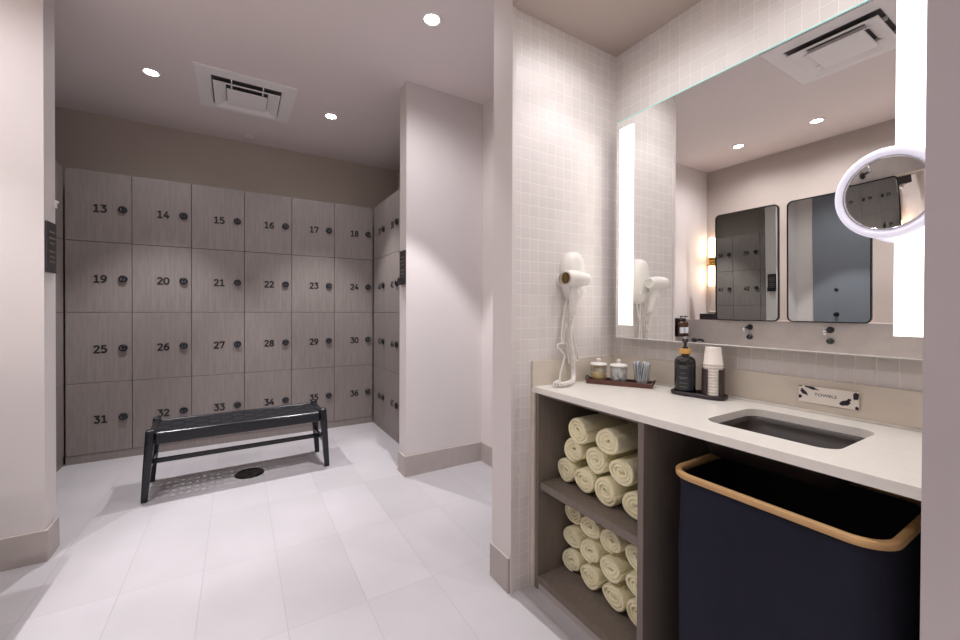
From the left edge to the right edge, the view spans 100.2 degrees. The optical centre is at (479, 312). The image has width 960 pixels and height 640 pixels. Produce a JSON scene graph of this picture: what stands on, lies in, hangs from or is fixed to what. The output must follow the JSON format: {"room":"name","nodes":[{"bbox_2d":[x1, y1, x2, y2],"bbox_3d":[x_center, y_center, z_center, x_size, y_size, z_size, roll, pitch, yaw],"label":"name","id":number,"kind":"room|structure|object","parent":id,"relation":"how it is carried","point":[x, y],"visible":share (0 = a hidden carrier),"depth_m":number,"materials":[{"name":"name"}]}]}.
{"room":"changing room","nodes":[
{"label":"changing room","id":0,"kind":"room"},
{"bbox_2d":[0,0,55,538],"bbox_3d":[-2.471,-0.237,1.729,0.875,2.832,0.138,0,0,-31],"label":"wall","id":1,"kind":"structure","parent":0,"point":[27,27],"depth_m":1.87,"materials":[{"name":"paint"}]},
{"bbox_2d":[0,517,59,571],"bbox_3d":[-2.297,1.105,1.839,0.487,0.148,0.150,0,0,-31],"label":"baseboard","id":2,"kind":"structure","parent":1,"relation":"attached to","point":[22,550],"depth_m":1.87,"materials":[{"name":"beige stone"}]},
{"bbox_2d":[45,220,55,273],"bbox_3d":[-2.088,-0.316,1.951,0.011,0.244,0.110,0,0,-31],"label":"wall plaque","id":3,"kind":"object","parent":1,"relation":"attached to","point":[50,228],"visible":1,"depth_m":1.94,"materials":[{"name":"grey"}]},
{"bbox_2d":[55,106,396,454],"bbox_3d":[-2.338,-0.252,3.971,3.300,2.832,0.100,0,0,-31],"label":"wall","id":4,"kind":"structure","parent":0,"point":[83,140],"depth_m":3.75,"materials":[{"name":"paint"}]},
{"bbox_2d":[54,0,493,170],"bbox_3d":[-0.750,-1.674,1.319,3.600,0.060,6.260,0,0,-31],"label":"ceiling","id":5,"kind":"structure","parent":0,"point":[351,60],"depth_m":2.63,"materials":[{"name":"paint"}]},
{"bbox_2d":[140,67,161,76],"bbox_3d":[-2.269,-1.656,2.766,0.116,0.007,0.116,0,0,-31],"label":"recessed light","id":6,"kind":"object","parent":5,"relation":"in","point":[148,71],"visible":1,"depth_m":2.76,"materials":[{"name":"white ceramic"}]},
{"bbox_2d":[192,61,297,123],"bbox_3d":[-1.788,-1.639,3.079,0.636,0.041,0.636,0,0,-31],"label":"ceiling vent","id":7,"kind":"object","parent":5,"relation":"in","point":[219,88],"visible":1,"depth_m":3.00,"materials":[{"name":"white metal"}]},
{"bbox_2d":[324,113,337,119],"bbox_3d":[-1.259,-1.657,3.387,0.116,0.007,0.116,0,0,-31],"label":"recessed light","id":8,"kind":"object","parent":5,"relation":"in","point":[332,116],"visible":1,"depth_m":3.38,"materials":[{"name":"white ceramic"}]},
{"bbox_2d":[421,11,441,26],"bbox_3d":[-0.270,-1.645,2.252,0.116,0.007,0.116,0,0,-31],"label":"recessed light","id":9,"kind":"object","parent":5,"relation":"in","point":[430,18],"visible":1,"depth_m":2.25,"materials":[{"name":"white ceramic"}]},
{"bbox_2d":[0,414,592,639],"bbox_3d":[-0.761,1.228,1.339,3.600,0.080,6.260,0,0,-31],"label":"floor","id":10,"kind":"structure","parent":0,"point":[353,547],"depth_m":1.93,"materials":[{"name":"tile"}]},
{"bbox_2d":[56,458,62,471],"bbox_3d":[-2.941,1.140,2.378,0.306,0.066,1.373,0,0,-31],"label":"plinth","id":11,"kind":"object","parent":10,"relation":"on","point":[59,465],"visible":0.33,"depth_m":2.98,"materials":[{"name":"grey wood"}]},
{"bbox_2d":[55,161,63,462],"bbox_3d":[-3.115,-0.002,2.949,0.020,2.204,0.194,0,0,-31],"label":"trim","id":12,"kind":"structure","parent":10,"relation":"on","point":[58,168],"depth_m":2.97,"materials":[{"name":"grey wood"}]},
{"bbox_2d":[65,380,132,456],"bbox_3d":[-3.062,0.824,3.275,0.390,0.550,0.332,0,0,-31],"label":"locker","id":13,"kind":"object","parent":10,"relation":"on","point":[99,415],"visible":0.94,"depth_m":3.15,"materials":[{"name":"grey wood"}]},
{"bbox_2d":[65,312,132,384],"bbox_3d":[-3.060,0.272,3.271,0.390,0.550,0.332,0,0,-31],"label":"locker","id":14,"kind":"object","parent":13,"relation":"on","point":[98,345],"visible":1,"depth_m":3.14,"materials":[{"name":"grey wood"}]},
{"bbox_2d":[65,240,131,311],"bbox_3d":[-3.058,-0.279,3.267,0.390,0.550,0.332,0,0,-31],"label":"locker","id":15,"kind":"object","parent":14,"relation":"on","point":[98,275],"visible":0.98,"depth_m":3.14,"materials":[{"name":"grey wood"}]},
{"bbox_2d":[65,167,131,243],"bbox_3d":[-3.056,-0.831,3.263,0.390,0.550,0.332,0,0,-31],"label":"locker","id":16,"kind":"object","parent":15,"relation":"on","point":[98,205],"visible":0.93,"depth_m":3.13,"materials":[{"name":"laminate"}]},
{"bbox_2d":[133,376,191,447],"bbox_3d":[-2.726,0.824,3.477,0.390,0.550,0.332,0,0,-31],"label":"locker","id":17,"kind":"object","parent":10,"relation":"on","point":[167,398],"visible":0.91,"depth_m":3.34,"materials":[{"name":"grey wood"}]},
{"bbox_2d":[132,312,191,379],"bbox_3d":[-2.724,0.272,3.473,0.390,0.550,0.332,0,0,-31],"label":"locker","id":18,"kind":"object","parent":17,"relation":"on","point":[162,341],"visible":0.97,"depth_m":3.35,"materials":[{"name":"grey wood"}]},
{"bbox_2d":[132,244,191,311],"bbox_3d":[-2.722,-0.280,3.469,0.390,0.550,0.332,0,0,-31],"label":"locker","id":19,"kind":"object","parent":18,"relation":"on","point":[161,275],"visible":0.98,"depth_m":3.34,"materials":[{"name":"grey wood"}]},
{"bbox_2d":[132,176,191,247],"bbox_3d":[-2.720,-0.831,3.466,0.390,0.550,0.332,0,0,-31],"label":"locker","id":20,"kind":"object","parent":19,"relation":"on","point":[161,209],"visible":0.94,"depth_m":3.34,"materials":[{"name":"grey wood"}]},
{"bbox_2d":[192,373,243,439],"bbox_3d":[-2.390,0.824,3.680,0.390,0.550,0.332,0,0,-31],"label":"locker","id":21,"kind":"object","parent":10,"relation":"on","point":[218,393],"visible":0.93,"depth_m":3.55,"materials":[{"name":"grey wood"}]},
{"bbox_2d":[192,312,243,375],"bbox_3d":[-2.389,0.272,3.676,0.390,0.550,0.332,0,0,-31],"label":"locker","id":22,"kind":"object","parent":21,"relation":"on","point":[217,337],"visible":0.99,"depth_m":3.55,"materials":[{"name":"grey wood"}]},
{"bbox_2d":[192,248,243,311],"bbox_3d":[-2.386,-0.280,3.672,0.390,0.550,0.332,0,0,-31],"label":"locker","id":23,"kind":"object","parent":22,"relation":"on","point":[217,275],"visible":1,"depth_m":3.54,"materials":[{"name":"grey wood"}]},
{"bbox_2d":[192,184,243,251],"bbox_3d":[-2.384,-0.832,3.668,0.390,0.550,0.332,0,0,-31],"label":"locker","id":24,"kind":"object","parent":23,"relation":"on","point":[217,213],"visible":0.97,"depth_m":3.54,"materials":[{"name":"grey wood"}]},
{"bbox_2d":[65,416,372,465],"bbox_3d":[-2.231,1.133,3.794,2.353,0.066,0.306,0,0,-31],"label":"plinth","id":25,"kind":"object","parent":10,"relation":"on","point":[71,460],"visible":0.43,"depth_m":3.52,"materials":[{"name":"grey wood"}]},
{"bbox_2d":[140,399,328,503],"bbox_3d":[-1.725,0.951,2.929,1.115,0.444,0.400,0,0,-33],"label":"bench","id":26,"kind":"object","parent":10,"relation":"on","point":[162,431],"visible":1,"depth_m":2.81,"materials":[{"name":"black wood"}]},
{"bbox_2d":[234,468,263,478],"bbox_3d":[-1.679,1.168,2.922,0.188,0.012,0.188,0,0,-31],"label":"floor drain","id":27,"kind":"object","parent":10,"relation":"on","point":[248,473],"visible":1,"depth_m":2.91,"materials":[{"name":"black"}]},
{"bbox_2d":[244,370,291,432],"bbox_3d":[-2.055,0.824,3.882,0.390,0.550,0.332,0,0,-31],"label":"locker","id":28,"kind":"object","parent":10,"relation":"on","point":[262,389],"visible":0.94,"depth_m":3.75,"materials":[{"name":"grey wood"}]},
{"bbox_2d":[244,312,291,372],"bbox_3d":[-2.053,0.272,3.878,0.390,0.550,0.332,0,0,-31],"label":"locker","id":29,"kind":"object","parent":28,"relation":"on","point":[267,335],"visible":1,"depth_m":3.75,"materials":[{"name":"grey wood"}]},
{"bbox_2d":[244,252,291,311],"bbox_3d":[-2.051,-0.280,3.875,0.390,0.550,0.332,0,0,-31],"label":"locker","id":30,"kind":"object","parent":29,"relation":"on","point":[267,277],"visible":0.99,"depth_m":3.75,"materials":[{"name":"grey wood"}]},
{"bbox_2d":[244,191,291,254],"bbox_3d":[-2.049,-0.832,3.871,0.390,0.550,0.332,0,0,-31],"label":"locker","id":31,"kind":"object","parent":30,"relation":"on","point":[267,217],"visible":0.99,"depth_m":3.74,"materials":[{"name":"grey wood"}]},
{"bbox_2d":[291,367,333,426],"bbox_3d":[-1.719,0.824,4.085,0.390,0.550,0.332,0,0,-31],"label":"locker","id":32,"kind":"object","parent":10,"relation":"on","point":[308,384],"visible":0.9,"depth_m":3.97,"materials":[{"name":"grey wood"}]},
{"bbox_2d":[291,312,333,368],"bbox_3d":[-1.717,0.272,4.081,0.390,0.550,0.332,0,0,-31],"label":"locker","id":33,"kind":"object","parent":32,"relation":"on","point":[312,332],"visible":0.98,"depth_m":3.95,"materials":[{"name":"grey wood"}]},
{"bbox_2d":[292,255,333,311],"bbox_3d":[-1.715,-0.280,4.077,0.390,0.550,0.332,0,0,-31],"label":"locker","id":34,"kind":"object","parent":33,"relation":"on","point":[312,277],"visible":0.99,"depth_m":3.95,"materials":[{"name":"grey wood"}]},
{"bbox_2d":[292,198,333,257],"bbox_3d":[-1.713,-0.832,4.073,0.390,0.550,0.332,0,0,-31],"label":"locker","id":35,"kind":"object","parent":34,"relation":"on","point":[312,221],"visible":0.95,"depth_m":3.94,"materials":[{"name":"grey wood"}]},
{"bbox_2d":[334,364,372,420],"bbox_3d":[-1.383,0.823,4.287,0.390,0.550,0.332,0,0,-31],"label":"locker","id":36,"kind":"object","parent":10,"relation":"on","point":[353,384],"visible":0.96,"depth_m":4.16,"materials":[{"name":"grey wood"}]},
{"bbox_2d":[334,312,372,366],"bbox_3d":[-1.381,0.272,4.284,0.390,0.550,0.332,0,0,-31],"label":"locker","id":37,"kind":"object","parent":36,"relation":"on","point":[353,331],"visible":0.98,"depth_m":4.16,"materials":[{"name":"grey wood"}]},
{"bbox_2d":[334,258,372,311],"bbox_3d":[-1.379,-0.280,4.280,0.390,0.550,0.332,0,0,-31],"label":"locker","id":38,"kind":"object","parent":37,"relation":"on","point":[353,278],"visible":0.94,"depth_m":4.15,"materials":[{"name":"grey wood"}]},
{"bbox_2d":[334,203,372,259],"bbox_3d":[-1.377,-0.832,4.276,0.390,0.550,0.332,0,0,-31],"label":"locker","id":39,"kind":"object","parent":38,"relation":"on","point":[353,225],"visible":0.98,"depth_m":4.15,"materials":[{"name":"grey wood"}]},
{"bbox_2d":[373,287,373,415],"bbox_3d":[-1.115,-0.003,4.256,0.024,2.207,0.029,0,0,-31],"label":"trim","id":40,"kind":"structure","parent":10,"relation":"on","point":[373,287],"depth_m":4.26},
{"bbox_2d":[374,365,385,424],"bbox_3d":[-0.900,0.826,4.145,0.332,0.550,0.390,0,0,-31],"label":"locker","id":41,"kind":"object","parent":10,"relation":"on","point":[379,373],"visible":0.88,"depth_m":4.06,"materials":[{"name":"grey wood"}]},
{"bbox_2d":[374,312,387,368],"bbox_3d":[-0.898,0.274,4.141,0.332,0.550,0.390,0,0,-31],"label":"locker","id":42,"kind":"object","parent":41,"relation":"on","point":[379,317],"visible":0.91,"depth_m":4.06,"materials":[{"name":"grey wood"}]},
{"bbox_2d":[374,256,385,311],"bbox_3d":[-0.896,-0.277,4.137,0.332,0.550,0.390,0,0,-31],"label":"locker","id":43,"kind":"object","parent":42,"relation":"on","point":[379,264],"visible":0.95,"depth_m":4.03,"materials":[{"name":"grey wood"}]},
{"bbox_2d":[374,199,385,259],"bbox_3d":[-0.894,-0.829,4.133,0.332,0.550,0.390,0,0,-31],"label":"locker","id":44,"kind":"object","parent":43,"relation":"on","point":[380,209],"visible":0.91,"depth_m":4.03,"materials":[{"name":"grey wood"}]},
{"bbox_2d":[373,416,398,442],"bbox_3d":[-0.655,1.139,3.764,0.306,0.066,1.363,0,0,-31],"label":"plinth","id":45,"kind":"object","parent":10,"relation":"on","point":[378,423],"visible":0.21,"depth_m":3.88,"materials":[{"name":"grey wood"}]},
{"bbox_2d":[385,370,398,435],"bbox_3d":[-0.697,0.829,3.809,0.332,0.550,0.390,0,0,-31],"label":"locker","id":46,"kind":"object","parent":10,"relation":"on","point":[391,378],"visible":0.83,"depth_m":3.72,"materials":[{"name":"grey wood"}]},
{"bbox_2d":[385,313,398,373],"bbox_3d":[-0.695,0.278,3.805,0.332,0.550,0.390,0,0,-31],"label":"locker","id":47,"kind":"object","parent":46,"relation":"on","point":[392,319],"visible":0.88,"depth_m":3.72,"materials":[{"name":"grey wood"}]},
{"bbox_2d":[386,251,399,312],"bbox_3d":[-0.693,-0.274,3.801,0.332,0.550,0.390,0,0,-31],"label":"locker","id":48,"kind":"object","parent":47,"relation":"on","point":[392,260],"visible":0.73,"depth_m":3.72,"materials":[{"name":"grey wood"}]},
{"bbox_2d":[386,189,399,255],"bbox_3d":[-0.691,-0.826,3.797,0.332,0.550,0.390,0,0,-31],"label":"locker","id":49,"kind":"object","parent":48,"relation":"on","point":[393,201],"visible":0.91,"depth_m":3.69,"materials":[{"name":"grey wood"}]},
{"bbox_2d":[535,393,719,639],"bbox_3d":[0.592,0.770,1.635,0.498,0.842,0.540,0,0,-31],"label":"towel shelf","id":50,"kind":"object","parent":10,"relation":"on","point":[654,533],"visible":0.39,"depth_m":1.43,"materials":[{"name":"beige laminate"}]},
{"bbox_2d":[558,457,587,481],"bbox_3d":[0.488,0.676,1.791,0.293,0.098,0.110,0,0,-30],"label":"rolled towel","id":51,"kind":"object","parent":50,"relation":"on","point":[567,468],"visible":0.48,"depth_m":1.71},
{"bbox_2d":[564,437,596,461],"bbox_3d":[0.510,0.574,1.746,0.293,0.100,0.110,0,0,-30],"label":"rolled towel","id":52,"kind":"object","parent":51,"relation":"on","point":[575,452],"visible":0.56,"depth_m":1.67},
{"bbox_2d":[569,413,631,443],"bbox_3d":[0.513,0.477,1.682,0.293,0.102,0.108,0,0,-32],"label":"rolled towel","id":53,"kind":"object","parent":52,"relation":"on","point":[584,429],"visible":0.78,"depth_m":1.62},
{"bbox_2d":[562,547,587,571],"bbox_3d":[0.515,1.079,1.815,0.293,0.090,0.110,0,0,-30],"label":"rolled towel","id":54,"kind":"object","parent":50,"relation":"on","point":[572,557],"visible":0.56,"depth_m":1.74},
{"bbox_2d":[563,524,589,548],"bbox_3d":[0.522,0.979,1.812,0.293,0.086,0.111,0,0,-30],"label":"rolled towel","id":55,"kind":"object","parent":54,"relation":"on","point":[574,535],"visible":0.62,"depth_m":1.74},
{"bbox_2d":[565,505,583,524],"bbox_3d":[0.528,0.875,1.822,0.293,0.092,0.108,0,0,-32],"label":"rolled towel","id":56,"kind":"object","parent":55,"relation":"on","point":[573,515],"visible":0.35,"depth_m":1.75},
{"bbox_2d":[574,466,610,492],"bbox_3d":[0.536,0.674,1.683,0.293,0.093,0.116,0,0,-30],"label":"rolled towel","id":57,"kind":"object","parent":50,"relation":"on","point":[585,478],"visible":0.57,"depth_m":1.60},
{"bbox_2d":[586,446,637,473],"bbox_3d":[0.571,0.579,1.636,0.293,0.098,0.110,0,0,-31],"label":"rolled towel","id":58,"kind":"object","parent":57,"relation":"on","point":[598,461],"visible":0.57,"depth_m":1.56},
{"bbox_2d":[580,562,608,589],"bbox_3d":[0.566,1.083,1.711,0.293,0.088,0.110,0,0,-31],"label":"rolled towel","id":59,"kind":"object","parent":50,"relation":"on","point":[592,575],"visible":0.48,"depth_m":1.63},
{"bbox_2d":[580,537,609,562],"bbox_3d":[0.568,0.977,1.709,0.293,0.090,0.111,0,0,-30],"label":"rolled towel","id":60,"kind":"object","parent":59,"relation":"on","point":[592,550],"visible":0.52,"depth_m":1.63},
{"bbox_2d":[580,516,604,538],"bbox_3d":[0.568,0.876,1.708,0.293,0.086,0.111,0,0,-32],"label":"rolled towel","id":61,"kind":"object","parent":60,"relation":"on","point":[589,527],"visible":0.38,"depth_m":1.63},
{"bbox_2d":[595,474,637,506],"bbox_3d":[0.593,0.678,1.580,0.293,0.102,0.108,0,0,-31],"label":"rolled towel","id":62,"kind":"object","parent":50,"relation":"on","point":[608,490],"visible":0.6,"depth_m":1.50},
{"bbox_2d":[602,580,634,611],"bbox_3d":[0.624,1.081,1.595,0.293,0.084,0.116,0,0,-30],"label":"rolled towel","id":63,"kind":"object","parent":50,"relation":"on","point":[618,595],"visible":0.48,"depth_m":1.51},
{"bbox_2d":[600,551,634,583],"bbox_3d":[0.614,0.981,1.603,0.293,0.089,0.110,0,0,-33],"label":"rolled towel","id":64,"kind":"object","parent":63,"relation":"on","point":[615,567],"visible":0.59,"depth_m":1.52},
{"bbox_2d":[600,528,630,553],"bbox_3d":[0.619,0.875,1.603,0.293,0.090,0.110,0,0,-30],"label":"rolled towel","id":65,"kind":"object","parent":64,"relation":"on","point":[611,542],"visible":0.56,"depth_m":1.53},
{"bbox_2d":[622,490,637,519],"bbox_3d":[0.664,0.679,1.471,0.293,0.095,0.111,0,0,-30],"label":"rolled towel","id":66,"kind":"object","parent":50,"relation":"on","point":[630,499],"visible":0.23,"depth_m":1.42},
{"bbox_2d":[609,452,637,486],"bbox_3d":[0.625,0.577,1.526,0.293,0.093,0.116,0,0,-33],"label":"rolled towel","id":67,"kind":"object","parent":66,"relation":"on","point":[624,470],"visible":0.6,"depth_m":1.44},
{"bbox_2d":[596,422,637,454],"bbox_3d":[0.590,0.478,1.555,0.294,0.095,0.111,0,0,-32],"label":"rolled towel","id":68,"kind":"object","parent":67,"relation":"on","point":[623,438],"visible":0.66,"depth_m":1.48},
{"bbox_2d":[626,597,636,626],"bbox_3d":[0.688,1.084,1.500,0.293,0.092,0.108,0,0,-30],"label":"rolled towel","id":69,"kind":"object","parent":50,"relation":"on","point":[631,607],"visible":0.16,"depth_m":1.45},
{"bbox_2d":[625,570,636,597],"bbox_3d":[0.680,0.978,1.504,0.293,0.084,0.116,0,0,-32],"label":"rolled towel","id":70,"kind":"object","parent":69,"relation":"on","point":[631,578],"visible":0.23,"depth_m":1.45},
{"bbox_2d":[625,544,636,570],"bbox_3d":[0.680,0.879,1.503,0.293,0.088,0.110,0,0,-30],"label":"rolled towel","id":71,"kind":"object","parent":70,"relation":"on","point":[630,550],"visible":0.23,"depth_m":1.45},
{"bbox_2d":[532,377,921,500],"bbox_3d":[0.758,0.337,1.379,0.526,0.024,1.186,0,0,-31],"label":"countertop","id":72,"kind":"structure","parent":50,"relation":"on","point":[889,459],"depth_m":1.13,"materials":[{"name":"white stone"}]},
{"bbox_2d":[585,375,655,388],"bbox_3d":[0.625,0.306,1.796,0.295,0.031,0.092,0,0,28],"label":"wooden tray","id":73,"kind":"object","parent":72,"relation":"on","point":[629,382],"visible":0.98,"depth_m":1.77,"materials":[{"name":"red wood"}]},
{"bbox_2d":[590,358,607,379],"bbox_3d":[0.544,0.261,1.838,0.078,0.105,0.078,0,0,-31],"label":"glass jar","id":74,"kind":"object","parent":73,"relation":"on","point":[600,374],"visible":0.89,"depth_m":1.82,"materials":[{"name":"white"}]},
{"bbox_2d":[610,359,627,381],"bbox_3d":[0.622,0.262,1.797,0.078,0.105,0.078,0,0,-31],"label":"glass jar","id":75,"kind":"object","parent":73,"relation":"on","point":[618,373],"visible":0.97,"depth_m":1.77,"materials":[{"name":"white"}]},
{"bbox_2d":[633,361,648,383],"bbox_3d":[0.707,0.265,1.753,0.075,0.100,0.075,0,0,-31],"label":"tumbler","id":76,"kind":"object","parent":73,"relation":"on","point":[641,374],"visible":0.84,"depth_m":1.75,"materials":[{"name":"clear glass"}]},
{"bbox_2d":[671,388,727,400],"bbox_3d":[0.848,0.316,1.556,0.091,0.016,0.196,0,1,-43],"label":"soap tray","id":77,"kind":"object","parent":72,"relation":"on","point":[697,394],"visible":0.68,"depth_m":1.52,"materials":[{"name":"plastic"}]},
{"bbox_2d":[674,338,695,392],"bbox_3d":[0.814,0.209,1.591,0.077,0.212,0.079,0,0,27],"label":"soap bottle","id":78,"kind":"object","parent":77,"relation":"on","point":[684,364],"visible":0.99,"depth_m":1.56,"materials":[{"name":"black glass"}]},
{"bbox_2d":[701,367,724,396],"bbox_3d":[0.882,0.264,1.518,0.077,0.104,0.077,0,0,30],"label":"dispenser","id":79,"kind":"object","parent":77,"relation":"on","point":[704,374],"visible":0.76,"depth_m":1.50,"materials":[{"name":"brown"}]},
{"bbox_2d":[708,392,717,395],"bbox_3d":[0.882,0.276,1.518,0.069,0.068,0.069,0,0,-31],"label":"paper cup","id":80,"kind":"object","parent":79,"relation":"in","point":[709,393],"visible":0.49,"depth_m":1.49,"materials":[{"name":"white"}]},
{"bbox_2d":[708,389,717,392],"bbox_3d":[0.882,0.265,1.518,0.069,0.068,0.069,0,0,-31],"label":"paper cup","id":81,"kind":"object","parent":80,"relation":"on","point":[709,390],"visible":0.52,"depth_m":1.49,"materials":[{"name":"white"}]},
{"bbox_2d":[708,386,717,389],"bbox_3d":[0.882,0.253,1.518,0.069,0.068,0.069,0,0,-31],"label":"paper cup","id":82,"kind":"object","parent":81,"relation":"on","point":[709,387],"visible":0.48,"depth_m":1.49,"materials":[{"name":"white"}]},
{"bbox_2d":[708,383,717,386],"bbox_3d":[0.882,0.242,1.518,0.069,0.068,0.069,0,0,-31],"label":"paper cup","id":83,"kind":"object","parent":82,"relation":"on","point":[709,384],"visible":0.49,"depth_m":1.49,"materials":[{"name":"white"}]},
{"bbox_2d":[708,380,717,383],"bbox_3d":[0.883,0.231,1.518,0.069,0.068,0.069,0,0,-31],"label":"paper cup","id":84,"kind":"object","parent":83,"relation":"on","point":[709,381],"visible":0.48,"depth_m":1.49,"materials":[{"name":"white"}]},
{"bbox_2d":[708,377,718,380],"bbox_3d":[0.883,0.220,1.518,0.069,0.068,0.069,0,0,-31],"label":"paper cup","id":85,"kind":"object","parent":84,"relation":"on","point":[709,378],"visible":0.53,"depth_m":1.49,"materials":[{"name":"white"}]},
{"bbox_2d":[708,374,718,377],"bbox_3d":[0.883,0.208,1.518,0.069,0.068,0.069,0,0,-31],"label":"paper cup","id":86,"kind":"object","parent":85,"relation":"on","point":[709,375],"visible":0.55,"depth_m":1.49,"materials":[{"name":"white"}]},
{"bbox_2d":[708,371,718,374],"bbox_3d":[0.883,0.197,1.518,0.069,0.068,0.069,0,0,-31],"label":"paper cup","id":87,"kind":"object","parent":86,"relation":"on","point":[709,372],"visible":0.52,"depth_m":1.49,"materials":[{"name":"white"}]},
{"bbox_2d":[703,367,722,371],"bbox_3d":[0.883,0.186,1.518,0.069,0.068,0.069,0,0,-31],"label":"paper cup","id":88,"kind":"object","parent":87,"relation":"on","point":[709,369],"visible":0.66,"depth_m":1.49,"materials":[{"name":"white"}]},
{"bbox_2d":[703,365,723,368],"bbox_3d":[0.883,0.175,1.518,0.069,0.068,0.069,0,0,-31],"label":"paper cup","id":89,"kind":"object","parent":88,"relation":"on","point":[704,366],"visible":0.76,"depth_m":1.49,"materials":[{"name":"white"}]},
{"bbox_2d":[703,346,723,365],"bbox_3d":[0.883,0.164,1.518,0.069,0.068,0.069,0,0,-31],"label":"paper cup","id":90,"kind":"object","parent":89,"relation":"on","point":[713,355],"visible":1,"depth_m":1.49,"materials":[{"name":"white"}]},
{"bbox_2d":[705,416,864,488],"bbox_3d":[0.887,0.394,1.163,0.324,0.084,0.344,0,0,-31],"label":"sink","id":91,"kind":"object","parent":72,"relation":"in","point":[812,436],"visible":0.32,"depth_m":1.17,"materials":[{"name":"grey metal"}]},
{"bbox_2d":[676,453,920,639],"bbox_3d":[0.830,0.825,1.071,0.390,0.742,0.475,0,0,-31],"label":"laundry hamper","id":92,"kind":"object","parent":10,"relation":"on","point":[763,555],"visible":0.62,"depth_m":0.98,"materials":[{"name":"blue fabric"}]},
{"bbox_3d":[-0.495,0.832,3.473,0.332,0.550,0.390,0,0,-31],"label":"locker","id":93,"kind":"object","parent":10,"relation":"on","visible":0},
{"bbox_2d":[399,313,399,351],"bbox_3d":[-0.493,0.281,3.469,0.332,0.550,0.390,0,0,-31],"label":"locker","id":94,"kind":"object","parent":93,"relation":"on","point":[399,313],"visible":0.02,"depth_m":3.56,"materials":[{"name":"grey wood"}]},
{"bbox_2d":[397,168,399,189],"bbox_3d":[-0.506,-0.246,4.031,0.100,2.832,1.691,0,0,-31],"label":"wall","id":95,"kind":"structure","parent":0,"point":[398,170],"depth_m":4.67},
{"bbox_2d":[399,81,482,455],"bbox_3d":[-0.291,-0.238,3.093,0.637,2.832,0.135,0,0,-31],"label":"wall pillar","id":96,"kind":"structure","parent":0,"point":[440,354],"depth_m":3.01,"materials":[{"name":"paint"}]},
{"bbox_2d":[397,250,405,284],"bbox_3d":[-0.568,-0.325,2.909,0.028,0.248,0.112,0,0,-31],"label":"wall plaque","id":97,"kind":"object","parent":96,"relation":"attached to","point":[401,280],"visible":1,"depth_m":2.89,"materials":[{"name":"grey"}]},
{"bbox_2d":[398,441,491,476],"bbox_3d":[-0.247,1.104,3.010,0.705,0.148,0.205,0,0,-19],"label":"baseboard","id":98,"kind":"structure","parent":96,"relation":"attached to","point":[425,462],"depth_m":3.02,"materials":[{"name":"beige stone"}]},
{"bbox_2d":[482,96,493,446],"bbox_3d":[0.344,-0.234,2.748,0.092,2.832,1.304,0,0,-31],"label":"wall","id":99,"kind":"structure","parent":0,"point":[488,107],"depth_m":3.13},
{"bbox_2d":[492,0,615,590],"bbox_3d":[0.412,-0.228,1.942,0.738,2.832,0.143,0,0,-31],"label":"tiled wall","id":100,"kind":"structure","parent":0,"point":[566,85],"depth_m":1.79,"materials":[{"name":"tile"}]},
{"bbox_2d":[490,542,509,592],"bbox_3d":[0.085,1.114,1.758,0.012,0.148,0.141,0,0,-31],"label":"baseboard","id":101,"kind":"structure","parent":100,"relation":"attached to","point":[499,561],"depth_m":1.74,"materials":[{"name":"beige stone"}]},
{"bbox_2d":[510,6,516,593],"bbox_3d":[0.140,-0.046,1.692,0.018,2.470,0.006,0,0,-31],"label":"trim","id":102,"kind":"structure","parent":100,"relation":"attached to","point":[514,9],"depth_m":1.69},
{"bbox_2d":[530,392,535,586],"bbox_3d":[0.233,0.767,1.747,0.016,0.844,0.022,0,0,-31],"label":"trim","id":103,"kind":"structure","parent":100,"relation":"attached to","point":[533,394],"depth_m":1.74,"materials":[{"name":"beige stone"}]},
{"bbox_2d":[553,252,590,386],"bbox_3d":[0.402,0.020,1.789,0.230,0.598,0.152,0,0,-31],"label":"hair dryer","id":104,"kind":"object","parent":100,"relation":"attached to","point":[573,275],"visible":1,"depth_m":1.80,"materials":[{"name":"white plastic"}]},
{"bbox_2d":[561,272,570,283],"bbox_3d":[0.369,-0.148,1.726,0.005,0.058,0.058,0,0,-31],"label":"grille","id":105,"kind":"object","parent":104,"relation":"attached to","point":[566,276],"depth_m":1.72,"materials":[{"name":"gold metal"}]},
{"bbox_2d":[513,0,700,56],"bbox_3d":[0.760,-1.457,1.364,0.738,0.361,1.188,0,0,-31],"label":"ceiling","id":106,"kind":"structure","parent":0,"point":[613,27],"depth_m":1.73,"materials":[{"name":"beige paint"}]},
{"bbox_2d":[614,0,922,506],"bbox_3d":[1.028,-0.042,1.538,0.100,2.470,1.188,0,0,-31],"label":"wall","id":107,"kind":"structure","parent":0,"point":[710,37],"depth_m":1.55,"materials":[{"name":"tile"}]},
{"bbox_2d":[531,354,922,428],"bbox_3d":[0.757,0.270,1.378,0.531,0.110,1.187,0,0,-31],"label":"backsplash","id":108,"kind":"structure","parent":107,"relation":"attached to","point":[902,407],"depth_m":1.41,"materials":[{"name":"beige stone"}]},
{"bbox_2d":[799,385,858,410],"bbox_3d":[1.105,0.268,1.276,0.004,0.054,0.152,0,0,-31],"label":"card","id":109,"kind":"object","parent":108,"relation":"attached to","point":[818,395],"visible":1,"depth_m":1.27,"materials":[{"name":"white paper"}]},
{"bbox_2d":[616,0,926,360],"bbox_3d":[0.904,-0.390,1.436,0.215,1.026,1.088,0,0,-31],"label":"vanity mirror","id":110,"kind":"object","parent":107,"relation":"attached to","point":[730,231],"depth_m":1.31,"materials":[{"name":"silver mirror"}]},
{"bbox_2d":[626,377,921,431],"bbox_3d":[0.975,0.323,1.502,0.012,0.012,1.172,0,0,-31],"label":"trim","id":111,"kind":"structure","parent":107,"relation":"attached to","point":[667,385],"depth_m":1.28,"materials":[{"name":"white stone"}]},
{"bbox_2d":[920,0,959,639],"bbox_3d":[1.500,-0.211,0.139,0.738,2.832,1.692,0,0,-31],"label":"wall","id":112,"kind":"structure","parent":0,"point":[940,490],"depth_m":0.66,"materials":[{"name":"grey paint"}]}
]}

